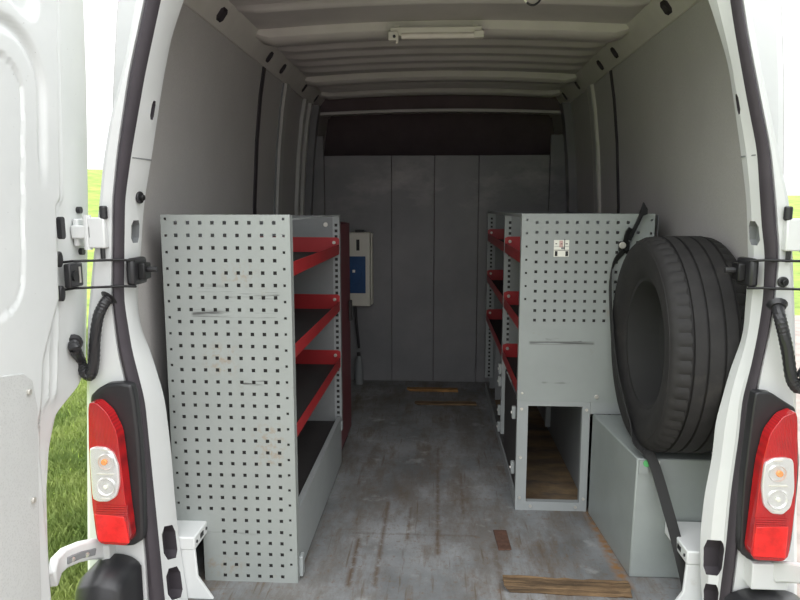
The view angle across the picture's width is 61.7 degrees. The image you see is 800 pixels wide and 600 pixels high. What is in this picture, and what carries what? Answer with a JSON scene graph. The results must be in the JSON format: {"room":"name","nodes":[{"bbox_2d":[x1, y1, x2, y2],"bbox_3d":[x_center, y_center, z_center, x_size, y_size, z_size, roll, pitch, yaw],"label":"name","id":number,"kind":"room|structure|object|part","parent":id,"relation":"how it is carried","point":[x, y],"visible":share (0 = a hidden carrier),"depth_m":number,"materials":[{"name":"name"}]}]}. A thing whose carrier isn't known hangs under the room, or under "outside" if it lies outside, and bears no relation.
{"room":"vehicle interior","nodes":[
{"label":"vehicle interior","id":0,"kind":"room"},
{"bbox_2d":[113,0,327,456],"bbox_3d":[-0.626,-0.203,3.448,0.144,1.815,3.195,0,8,3],"label":"wall","id":1,"kind":"structure","parent":0,"point":[232,137],"depth_m":2.51,"materials":[{"name":"metal"}]},
{"bbox_2d":[0,0,115,599],"bbox_3d":[-0.827,0.112,1.478,0.144,2.112,0.839,0,8,3],"label":"door","id":2,"kind":"structure","parent":1,"relation":"in","point":[44,173],"depth_m":1.51,"materials":[{"name":"white paint"}]},
{"bbox_3d":[-0.830,0.664,1.720,0.040,0.091,0.219,2,8,12],"label":"arm","id":3,"kind":"part","parent":2,"relation":"part of","materials":[{"name":"white paint"}]},
{"bbox_3d":[-0.808,-0.173,1.707,0.053,0.034,0.023,0,8,3],"label":"knuckle arm","id":4,"kind":"part","parent":2,"relation":"part of","materials":[{"name":"white paint"}]},
{"bbox_3d":[-0.817,0.657,1.720,0.007,0.035,0.088,3,9,23],"label":"recess plate","id":5,"kind":"part","parent":2,"relation":"part of","materials":[{"name":"grey metal"}]},
{"bbox_2d":[68,291,116,380],"bbox_3d":[-0.794,0.097,1.719,0.127,0.237,0.087,0,8,3],"label":"boot","id":6,"kind":"object","parent":1,"relation":"attached to","point":[88,372],"visible":0.98,"depth_m":1.71,"materials":[{"name":"black rubber"}]},
{"bbox_2d":[57,251,157,300],"bbox_3d":[-0.759,-0.070,1.727,0.254,0.123,0.077,-7,10,-40],"label":"strap","id":7,"kind":"object","parent":1,"relation":"attached to","point":[139,270],"visible":0.93,"depth_m":1.70,"materials":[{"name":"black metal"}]},
{"bbox_3d":[-0.764,-0.098,1.697,0.176,0.010,0.028,-6,10,-35],"label":"rod","id":8,"kind":"part","parent":7,"relation":"part of","materials":[{"name":"black metal"}]},
{"bbox_3d":[-0.764,-0.031,1.706,0.176,0.010,0.028,-6,10,-35],"label":"rod","id":9,"kind":"part","parent":7,"relation":"part of","materials":[{"name":"black metal"}]},
{"bbox_3d":[-0.699,-0.078,1.781,0.022,0.072,0.085,0,8,3],"label":"anchor plate","id":10,"kind":"part","parent":7,"relation":"part of","materials":[{"name":"black plastic"}]},
{"bbox_2d":[75,554,143,599],"bbox_3d":[-0.773,0.931,1.787,0.130,0.465,0.152,0,8,3],"label":"bumper cover","id":11,"kind":"object","parent":1,"relation":"attached to","point":[118,577],"visible":0.89,"depth_m":1.74,"materials":[{"name":"black plastic"}]},
{"bbox_2d":[88,381,147,545],"bbox_3d":[-0.749,0.439,1.750,0.136,0.449,0.092,0,8,3],"label":"tail light","id":12,"kind":"object","parent":1,"relation":"attached to","point":[116,439],"visible":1,"depth_m":1.74,"materials":[{"name":"red plastic"},{"name":"clear plastic"},{"name":"black plastic"}]},
{"bbox_3d":[-0.754,0.413,1.707,0.016,0.016,0.008,0,8,3],"label":"bulb","id":13,"kind":"part","parent":12,"relation":"part of","materials":[{"name":"orange glass"}]},
{"bbox_3d":[-0.756,0.447,1.722,0.074,0.147,0.014,0,8,3],"label":"lamp shade","id":14,"kind":"part","parent":12,"relation":"part of","materials":[{"name":"plastic"}]},
{"bbox_3d":[-0.753,0.478,1.721,0.052,0.052,0.013,0,8,3],"label":"lamp shade","id":15,"kind":"part","parent":12,"relation":"part of","materials":[{"name":"clear plastic"}]},
{"bbox_3d":[-0.749,0.413,1.712,0.045,0.045,0.013,0,8,3],"label":"lamp shade","id":16,"kind":"part","parent":12,"relation":"part of","materials":[{"name":"plastic"}]},
{"bbox_2d":[87,0,187,599],"bbox_3d":[-0.614,0.036,1.796,0.558,1.975,0.136,0,8,3],"label":"trim","id":17,"kind":"structure","parent":1,"relation":"attached to","point":[145,28],"depth_m":1.76,"materials":[{"name":"white paint"}]},
{"bbox_2d":[135,191,145,202],"bbox_3d":[-0.686,-0.272,1.778,0.017,0.032,0.032,2,8,12],"label":"plug","id":18,"kind":"object","parent":1,"relation":"attached to","point":[140,197],"visible":1,"depth_m":1.77,"materials":[{"name":"black plastic"}]},
{"bbox_2d":[177,520,213,598],"bbox_3d":[-0.651,0.780,2.038,0.204,0.195,0.137,0,8,3],"label":"trim","id":19,"kind":"structure","parent":1,"relation":"attached to","point":[191,533],"depth_m":1.98,"materials":[{"name":"white paint"}]},
{"bbox_2d":[183,0,330,118],"bbox_3d":[-0.572,-1.139,3.305,0.070,0.092,3.175,0,8,3],"label":"trim","id":20,"kind":"structure","parent":1,"relation":"attached to","point":[222,15],"depth_m":2.70,"materials":[{"name":"metal"}]},
{"bbox_3d":[-0.629,-0.230,3.551,0.074,1.780,0.015,0,8,3],"label":"wall post","id":21,"kind":"part","parent":1,"relation":"part of","materials":[{"name":"grey metal"}]},
{"bbox_3d":[-0.619,-0.237,3.602,0.088,1.780,0.080,0,8,3],"label":"wall post","id":22,"kind":"part","parent":1,"relation":"part of","materials":[{"name":"grey metal"}]},
{"bbox_3d":[-0.592,-0.303,4.077,0.088,1.780,0.040,0,8,3],"label":"wall post","id":23,"kind":"part","parent":1,"relation":"part of","materials":[{"name":"grey metal"}]},
{"bbox_3d":[-0.583,-0.325,4.235,0.088,1.780,0.040,0,8,3],"label":"wall post","id":24,"kind":"part","parent":1,"relation":"part of","materials":[{"name":"grey metal"}]},
{"bbox_3d":[-0.561,-0.341,4.346,0.118,1.780,0.065,0,8,3],"label":"wall post","id":25,"kind":"part","parent":1,"relation":"part of","materials":[{"name":"grey metal"}]},
{"bbox_2d":[188,380,681,599],"bbox_3d":[0.171,0.739,3.147,1.760,0.030,2.760,0,8,3],"label":"floor","id":26,"kind":"structure","parent":0,"point":[418,496],"depth_m":2.45,"materials":[{"name":"paint"}]},
{"bbox_2d":[160,215,342,582],"bbox_3d":[-0.470,0.245,2.497,0.390,1.128,1.003,0,8,3],"label":"shelving unit","id":27,"kind":"object","parent":26,"relation":"on","point":[252,303],"visible":0.99,"depth_m":2.02,"materials":[{"name":"paint"}]},
{"bbox_3d":[-0.661,0.136,2.497,0.002,0.884,0.930,0,8,3],"label":"panel","id":28,"kind":"part","parent":27,"relation":"part of","materials":[{"name":"grey metal"}]},
{"bbox_3d":[-0.504,0.255,2.000,0.370,0.845,0.002,0,8,3],"label":"panel","id":29,"kind":"part","parent":27,"relation":"part of","materials":[{"name":"grey metal"}]},
{"bbox_3d":[-0.460,0.773,2.069,0.282,0.200,0.002,0,8,3],"label":"panel","id":30,"kind":"part","parent":27,"relation":"part of","materials":[{"name":"grey metal"}]},
{"bbox_3d":[-0.463,0.182,2.965,0.345,1.104,0.002,0,8,3],"label":"panel","id":31,"kind":"part","parent":27,"relation":"part of","materials":[{"name":"grey metal"}]},
{"bbox_3d":[-0.293,-0.299,2.414,0.012,0.004,0.936,0,8,3],"label":"rail","id":32,"kind":"part","parent":27,"relation":"part of","materials":[{"name":"grey metal"}]},
{"bbox_3d":[-0.447,-0.237,2.901,0.370,0.075,0.003,0,8,3],"label":"plate","id":33,"kind":"part","parent":27,"relation":"part of","materials":[{"name":"red metal"}]},
{"bbox_3d":[-0.475,0.610,2.536,0.368,0.004,0.966,0,8,3],"label":"shelf","id":34,"kind":"part","parent":27,"relation":"part of","materials":[{"name":"grey metal"}]},
{"bbox_3d":[-0.474,0.111,2.466,0.370,0.003,0.962,0,8,3],"label":"shelf","id":35,"kind":"part","parent":27,"relation":"part of","materials":[{"name":"red metal"}]},
{"bbox_3d":[-0.474,-0.135,2.432,0.370,0.003,0.962,0,8,3],"label":"shelf","id":36,"kind":"part","parent":27,"relation":"part of","materials":[{"name":"red metal"}]},
{"bbox_3d":[-0.447,0.009,2.936,0.370,0.075,0.003,0,8,3],"label":"plate","id":37,"kind":"part","parent":27,"relation":"part of","materials":[{"name":"red metal"}]},
{"bbox_3d":[-0.447,0.255,2.970,0.370,0.075,0.003,0,8,3],"label":"plate","id":38,"kind":"part","parent":27,"relation":"part of","materials":[{"name":"red metal"}]},
{"bbox_3d":[-0.474,0.356,2.501,0.370,0.003,0.962,0,8,3],"label":"shelf","id":39,"kind":"part","parent":27,"relation":"part of","materials":[{"name":"red metal"}]},
{"bbox_3d":[-0.289,0.689,2.547,0.002,0.210,0.925,0,8,3],"label":"kick panel","id":40,"kind":"part","parent":27,"relation":"part of","materials":[{"name":"grey metal"}]},
{"bbox_2d":[340,222,351,448],"bbox_3d":[-0.434,0.178,3.163,0.382,1.078,0.373,0,8,3],"label":"locker","id":41,"kind":"object","parent":26,"relation":"on","point":[346,303],"visible":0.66,"depth_m":3.17,"materials":[{"name":"red metal"}]},
{"bbox_3d":[-0.242,0.051,3.272,0.014,0.100,0.040,0,8,3],"label":"handle","id":42,"kind":"part","parent":41,"relation":"part of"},
{"bbox_2d":[355,352,362,384],"bbox_3d":[-0.268,0.457,4.387,0.054,0.228,0.053,0,8,3],"label":"bottle","id":43,"kind":"object","parent":26,"relation":"on","point":[358,364],"visible":0.81,"depth_m":4.37,"materials":[{"name":"grey plastic"}]},
{"bbox_2d":[407,387,457,391],"bbox_3d":[0.203,0.564,4.228,0.326,0.020,0.049,1,8,4],"label":"wood strip","id":44,"kind":"object","parent":26,"relation":"on","point":[420,389],"visible":1,"depth_m":4.21,"materials":[{"name":"brown wood"}]},
{"bbox_2d":[415,401,476,405],"bbox_3d":[0.267,0.607,3.942,0.364,0.013,0.054,0,8,2],"label":"wood strip","id":45,"kind":"object","parent":26,"relation":"on","point":[456,403],"visible":1,"depth_m":3.92,"materials":[{"name":"brown wood"}]},
{"bbox_2d":[493,530,511,550],"bbox_3d":[0.357,0.834,2.332,0.047,0.006,0.142,0,8,0],"label":"floor plate","id":46,"kind":"object","parent":26,"relation":"on","point":[502,540],"visible":1,"depth_m":2.32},
{"bbox_2d":[502,575,632,597],"bbox_3d":[0.503,0.867,2.031,0.379,0.024,0.067,1,8,5],"label":"plank","id":47,"kind":"object","parent":26,"relation":"on","point":[513,583],"visible":1,"depth_m":2.01,"materials":[{"name":"brown wood"}]},
{"bbox_2d":[485,211,658,510],"bbox_3d":[0.726,0.131,3.323,0.510,1.126,1.722,0,8,3],"label":"shelving unit","id":48,"kind":"object","parent":26,"relation":"on","point":[548,358],"visible":0.94,"depth_m":2.49,"materials":[{"name":"paint"}]},
{"bbox_3d":[0.771,0.093,4.150,0.469,0.075,0.003,0,8,3],"label":"plate","id":49,"kind":"part","parent":48,"relation":"part of","materials":[{"name":"red metal"}]},
{"bbox_3d":[0.771,-0.150,4.116,0.469,0.075,0.003,0,8,3],"label":"plate","id":50,"kind":"part","parent":48,"relation":"part of","materials":[{"name":"red metal"}]},
{"bbox_3d":[0.771,-0.397,4.082,0.469,0.075,0.003,0,8,3],"label":"plate","id":51,"kind":"part","parent":48,"relation":"part of","materials":[{"name":"red metal"}]},
{"bbox_3d":[0.495,0.663,3.423,0.006,0.045,1.676,0,8,3],"label":"floor rail","id":52,"kind":"part","parent":48,"relation":"part of","materials":[{"name":"grey metal"}]},
{"bbox_3d":[0.495,-0.422,3.273,0.011,0.012,1.674,0,8,3],"label":"rail","id":53,"kind":"part","parent":48,"relation":"part of","materials":[{"name":"grey metal"}]},
{"bbox_3d":[0.680,0.394,3.962,0.230,0.430,0.005,0,8,3],"label":"panel","id":54,"kind":"part","parent":48,"relation":"part of","materials":[{"name":"grey metal"}]},
{"bbox_3d":[0.711,0.238,3.101,0.469,0.075,0.003,0,8,3],"label":"plate","id":55,"kind":"part","parent":48,"relation":"part of","materials":[{"name":"red metal"}]},
{"bbox_3d":[0.467,0.536,2.830,0.002,0.360,0.496,0,8,3],"label":"aisle panel","id":56,"kind":"part","parent":48,"relation":"part of","materials":[{"name":"grey metal"}]},
{"bbox_3d":[0.711,-0.004,3.068,0.469,0.075,0.003,0,8,3],"label":"plate","id":57,"kind":"part","parent":48,"relation":"part of","materials":[{"name":"red metal"}]},
{"bbox_3d":[0.711,-0.252,3.033,0.469,0.075,0.003,0,8,3],"label":"plate","id":58,"kind":"part","parent":48,"relation":"part of","materials":[{"name":"red metal"}]},
{"bbox_3d":[0.786,0.010,4.164,0.441,1.116,0.002,0,8,3],"label":"panel","id":59,"kind":"part","parent":48,"relation":"part of","materials":[{"name":"grey metal"}]},
{"bbox_3d":[0.576,0.591,2.546,0.269,0.430,0.026,0,8,3],"label":"frame","id":60,"kind":"part","parent":48,"relation":"part of","materials":[{"name":"grey metal"}]},
{"bbox_3d":[0.725,-0.063,3.063,0.441,0.662,0.001,0,8,3],"label":"divider panel","id":61,"kind":"part","parent":48,"relation":"part of","materials":[{"name":"grey metal"}]},
{"bbox_3d":[0.764,0.475,3.381,0.004,0.430,1.676,0,8,3],"label":"panel","id":62,"kind":"part","parent":48,"relation":"part of","materials":[{"name":"grey metal"}]},
{"bbox_3d":[0.674,0.073,2.459,0.464,0.600,0.002,0,8,3],"label":"panel","id":63,"kind":"part","parent":48,"relation":"part of","materials":[{"name":"grey metal"}]},
{"bbox_3d":[0.675,0.036,2.448,0.471,0.696,0.002,0,8,3],"label":"panel","id":64,"kind":"part","parent":48,"relation":"part of","materials":[{"name":"paint"}]},
{"bbox_3d":[0.980,-0.064,3.294,0.002,0.721,1.676,0,8,3],"label":"panel","id":65,"kind":"part","parent":48,"relation":"part of","materials":[{"name":"grey metal"}]},
{"bbox_2d":[588,414,711,577],"bbox_3d":[0.842,0.648,2.285,0.282,0.388,0.454,0,8,3],"label":"metal box","id":66,"kind":"object","parent":26,"relation":"on","point":[624,502],"visible":0.76,"depth_m":2.09,"materials":[{"name":"grey metal"}]},
{"bbox_3d":[0.744,0.509,2.047,0.028,0.042,0.005,0,8,3],"label":"corner plate","id":67,"kind":"part","parent":66,"relation":"part of","materials":[{"name":"grey metal"}]},
{"bbox_2d":[611,236,746,452],"bbox_3d":[0.859,0.136,2.106,0.232,0.672,0.672,0,8,3],"label":"tyre","id":68,"kind":"object","parent":66,"relation":"on","point":[678,318],"visible":0.91,"depth_m":1.87,"materials":[{"name":"rubber"}]},
{"bbox_2d":[609,202,685,586],"bbox_3d":[0.798,0.272,2.158,0.152,1.166,0.618,0,8,3],"label":"strap","id":69,"kind":"object","parent":68,"relation":"attached to","point":[623,246],"visible":0.94,"depth_m":2.03,"materials":[{"name":"black fabric"}]},
{"bbox_3d":[0.835,-0.263,2.369,0.055,0.106,0.013,1,8,10],"label":"ratchet handle","id":70,"kind":"part","parent":69,"relation":"part of","materials":[{"name":"black metal"}]},
{"bbox_2d":[324,113,553,156],"bbox_3d":[0.280,-1.125,4.828,1.720,0.600,0.030,0,8,3],"label":"wall","id":71,"kind":"structure","parent":0,"point":[434,134],"depth_m":4.80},
{"bbox_2d":[313,134,566,381],"bbox_3d":[0.247,-0.252,4.363,1.720,1.600,0.034,0,8,3],"label":"wall","id":72,"kind":"structure","parent":0,"point":[426,216],"depth_m":4.34,"materials":[{"name":"grey metal"}]},
{"bbox_3d":[-0.551,-0.257,4.399,0.123,1.600,0.016,0,8,3],"label":"post","id":73,"kind":"part","parent":72,"relation":"part of","materials":[{"name":"grey metal"}]},
{"bbox_3d":[-0.271,-0.193,4.394,0.431,1.475,0.012,0,8,3],"label":"bulkhead panel","id":74,"kind":"part","parent":72,"relation":"part of","materials":[{"name":"grey metal"}]},
{"bbox_2d":[349,230,373,347],"bbox_3d":[-0.296,-0.065,4.351,0.240,0.775,0.105,0,8,3],"label":"wall dispenser","id":75,"kind":"object","parent":72,"relation":"attached to","point":[360,241],"visible":0.76,"depth_m":4.29,"materials":[{"name":"beige plastic"}]},
{"bbox_3d":[-0.309,-0.161,4.296,0.178,0.238,0.007,0,8,3],"label":"blue panel","id":76,"kind":"part","parent":75,"relation":"part of","materials":[{"name":"plastic"}]},
{"bbox_3d":[0.083,-0.191,4.374,0.272,1.475,0.012,0,8,3],"label":"bulkhead panel","id":77,"kind":"part","parent":72,"relation":"part of","materials":[{"name":"grey metal"}]},
{"bbox_3d":[0.361,-0.189,4.358,0.279,1.475,0.012,0,8,3],"label":"bulkhead panel","id":78,"kind":"part","parent":72,"relation":"part of","materials":[{"name":"grey metal"}]},
{"bbox_3d":[0.724,-0.186,4.338,0.441,1.475,0.012,0,8,3],"label":"bulkhead panel","id":79,"kind":"part","parent":72,"relation":"part of","materials":[{"name":"grey metal"}]},
{"bbox_3d":[1.026,-0.245,4.310,0.158,1.600,0.016,0,8,3],"label":"post","id":80,"kind":"part","parent":72,"relation":"part of","materials":[{"name":"grey metal"}]},
{"bbox_2d":[229,0,650,99],"bbox_3d":[0.189,-1.179,3.207,1.600,0.118,3.288,0,8,3],"label":"ceiling","id":81,"kind":"structure","parent":0,"point":[343,49],"depth_m":2.96,"materials":[{"name":"metal"}]},
{"bbox_2d":[388,24,483,43],"bbox_3d":[0.142,-1.050,2.648,0.375,0.078,0.078,0,8,3],"label":"ceiling lamp","id":82,"kind":"object","parent":81,"relation":"attached to","point":[475,31],"visible":1,"depth_m":2.62,"materials":[{"name":"beige plastic"}]},
{"bbox_2d":[524,0,540,5],"bbox_3d":[0.421,-0.988,2.114,0.083,0.116,0.019,0,8,3],"label":"hanging wire","id":83,"kind":"object","parent":81,"relation":"hanging from","point":[526,1],"visible":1,"depth_m":2.12,"materials":[{"name":"black plastic"}]},
{"bbox_2d":[552,0,784,453],"bbox_3d":[1.011,-0.191,3.356,0.144,1.815,3.195,0,8,3],"label":"wall","id":84,"kind":"structure","parent":0,"point":[659,130],"depth_m":2.45,"materials":[{"name":"metal"}]},
{"bbox_2d":[320,95,560,116],"bbox_3d":[0.253,-1.273,4.319,1.600,0.165,0.080,0,8,3],"label":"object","id":85,"kind":"structure","parent":84,"relation":"attached to","point":[419,104],"depth_m":4.31,"materials":[{"name":"metal"}]},
{"bbox_3d":[1.049,-0.326,4.240,0.118,1.780,0.095,0,8,3],"label":"wall post","id":86,"kind":"part","parent":84,"relation":"part of","materials":[{"name":"grey metal"}]},
{"bbox_3d":[1.037,-0.250,3.695,0.080,1.780,0.015,0,8,3],"label":"wall post","id":87,"kind":"part","parent":84,"relation":"part of","materials":[{"name":"metal"}]},
{"bbox_3d":[1.032,-0.243,3.639,0.084,1.780,0.060,0,8,3],"label":"wall post","id":88,"kind":"part","parent":84,"relation":"part of","materials":[{"name":"grey metal"}]},
{"bbox_3d":[1.030,-0.237,3.596,0.082,1.780,0.015,0,8,3],"label":"wall post","id":89,"kind":"part","parent":84,"relation":"part of","materials":[{"name":"metal"}]},
{"bbox_2d":[549,0,699,116],"bbox_3d":[0.956,-1.127,3.219,0.070,0.092,3.175,0,8,3],"label":"trim","id":90,"kind":"structure","parent":84,"relation":"attached to","point":[657,15],"depth_m":2.71,"materials":[{"name":"metal"}]},
{"bbox_2d":[665,521,701,599],"bbox_3d":[0.864,0.788,1.978,0.204,0.195,0.187,0,8,3],"label":"trim","id":91,"kind":"structure","parent":84,"relation":"attached to","point":[688,544],"depth_m":1.90,"materials":[{"name":"white paint"}]},
{"bbox_2d":[700,0,796,599],"bbox_3d":[0.793,0.047,1.716,0.564,1.975,0.136,0,8,3],"label":"trim","id":92,"kind":"structure","parent":84,"relation":"attached to","point":[750,31],"depth_m":1.66,"materials":[{"name":"white paint"}]},
{"bbox_2d":[724,257,799,290],"bbox_3d":[0.959,-0.062,1.623,0.316,0.123,0.084,6,10,37],"label":"door hinge","id":93,"kind":"object","parent":84,"relation":"attached to","point":[744,271],"visible":1,"depth_m":1.66,"materials":[{"name":"black metal"}]},
{"bbox_3d":[0.876,-0.071,1.692,0.022,0.072,0.085,0,8,3],"label":"anchor plate","id":94,"kind":"part","parent":93,"relation":"part of","materials":[{"name":"black plastic"}]},
{"bbox_3d":[0.968,-0.023,1.608,0.242,0.010,0.034,4,9,28],"label":"rod","id":95,"kind":"part","parent":93,"relation":"part of","materials":[{"name":"black metal"}]},
{"bbox_3d":[0.968,-0.091,1.599,0.242,0.010,0.034,4,9,28],"label":"rod","id":96,"kind":"part","parent":93,"relation":"part of","materials":[{"name":"black metal"}]},
{"bbox_2d":[724,588,799,599],"bbox_3d":[0.939,0.964,1.694,0.200,0.425,0.152,0,8,3],"label":"bumper cover","id":97,"kind":"object","parent":84,"relation":"attached to","point":[747,593],"visible":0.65,"depth_m":1.71,"materials":[{"name":"black plastic"}]},
{"bbox_2d":[743,206,799,589],"bbox_3d":[0.997,0.126,1.376,0.241,2.112,0.839,0,8,3],"label":"door","id":98,"kind":"structure","parent":84,"relation":"in","point":[758,574],"depth_m":1.67,"materials":[{"name":"white paint"}]},
{"bbox_3d":[0.994,0.677,1.606,0.054,0.091,0.223,-6,10,-35],"label":"arm","id":99,"kind":"part","parent":98,"relation":"part of","materials":[{"name":"white paint"}]},
{"bbox_2d":[766,298,799,393],"bbox_3d":[0.987,0.110,1.623,0.179,0.228,0.082,0,8,3],"label":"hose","id":100,"kind":"object","parent":84,"relation":"attached to","point":[778,306],"visible":1,"depth_m":1.60,"materials":[{"name":"black rubber"}]},
{"bbox_2d":[777,277,788,286],"bbox_3d":[0.932,-0.043,1.627,0.026,0.026,0.017,0,8,3],"label":"plug","id":101,"kind":"object","parent":84,"relation":"attached to","point":[782,281],"visible":1,"depth_m":1.63,"materials":[{"name":"black plastic"}]},
{"bbox_2d":[735,389,798,560],"bbox_3d":[0.924,0.446,1.655,0.132,0.440,0.092,0,8,3],"label":"tail light","id":102,"kind":"object","parent":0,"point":[769,462],"visible":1,"depth_m":1.64,"materials":[{"name":"red plastic"},{"name":"clear plastic"},{"name":"black plastic"}]},
{"bbox_3d":[0.916,0.450,1.627,0.076,0.144,0.014,0,8,3],"label":"lamp shade","id":103,"kind":"part","parent":102,"relation":"part of","materials":[{"name":"plastic"}]},
{"bbox_3d":[0.915,0.482,1.626,0.052,0.052,0.013,0,8,3],"label":"lamp shade","id":104,"kind":"part","parent":102,"relation":"part of","materials":[{"name":"plastic"}]},
{"bbox_3d":[0.910,0.418,1.618,0.045,0.045,0.013,0,8,3],"label":"lamp shade","id":105,"kind":"part","parent":102,"relation":"part of","materials":[{"name":"plastic"}]},
{"bbox_3d":[0.914,0.418,1.612,0.016,0.016,0.008,0,8,3],"label":"bulb","id":106,"kind":"part","parent":102,"relation":"part of","materials":[{"name":"orange glass"}]},
{"label":"outside","id":107,"kind":"structure","parent":0,"visible":0},
{"bbox_2d":[47,169,799,583],"bbox_3d":[1.869,-5.075,32.559,140.000,4.639,90.000,0,8,3],"label":"ground","id":108,"kind":"structure","parent":107,"point":[94,175],"depth_m":19.40,"materials":[{"name":"green plant"}]},
{"bbox_2d":[46,327,87,599],"bbox_3d":[-1.776,0.791,6.743,3.315,0.130,8.385,-4,9,-26],"label":"grass","id":109,"kind":"structure","parent":108,"relation":"on","point":[66,588],"depth_m":4.14,"materials":[{"name":"green plant"}]},
{"bbox_2d":[795,315,799,596],"bbox_3d":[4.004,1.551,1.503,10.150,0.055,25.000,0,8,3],"label":"trim","id":110,"kind":"structure","parent":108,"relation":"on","point":[797,317],"depth_m":5.31,"materials":[{"name":"metal"}]}
]}

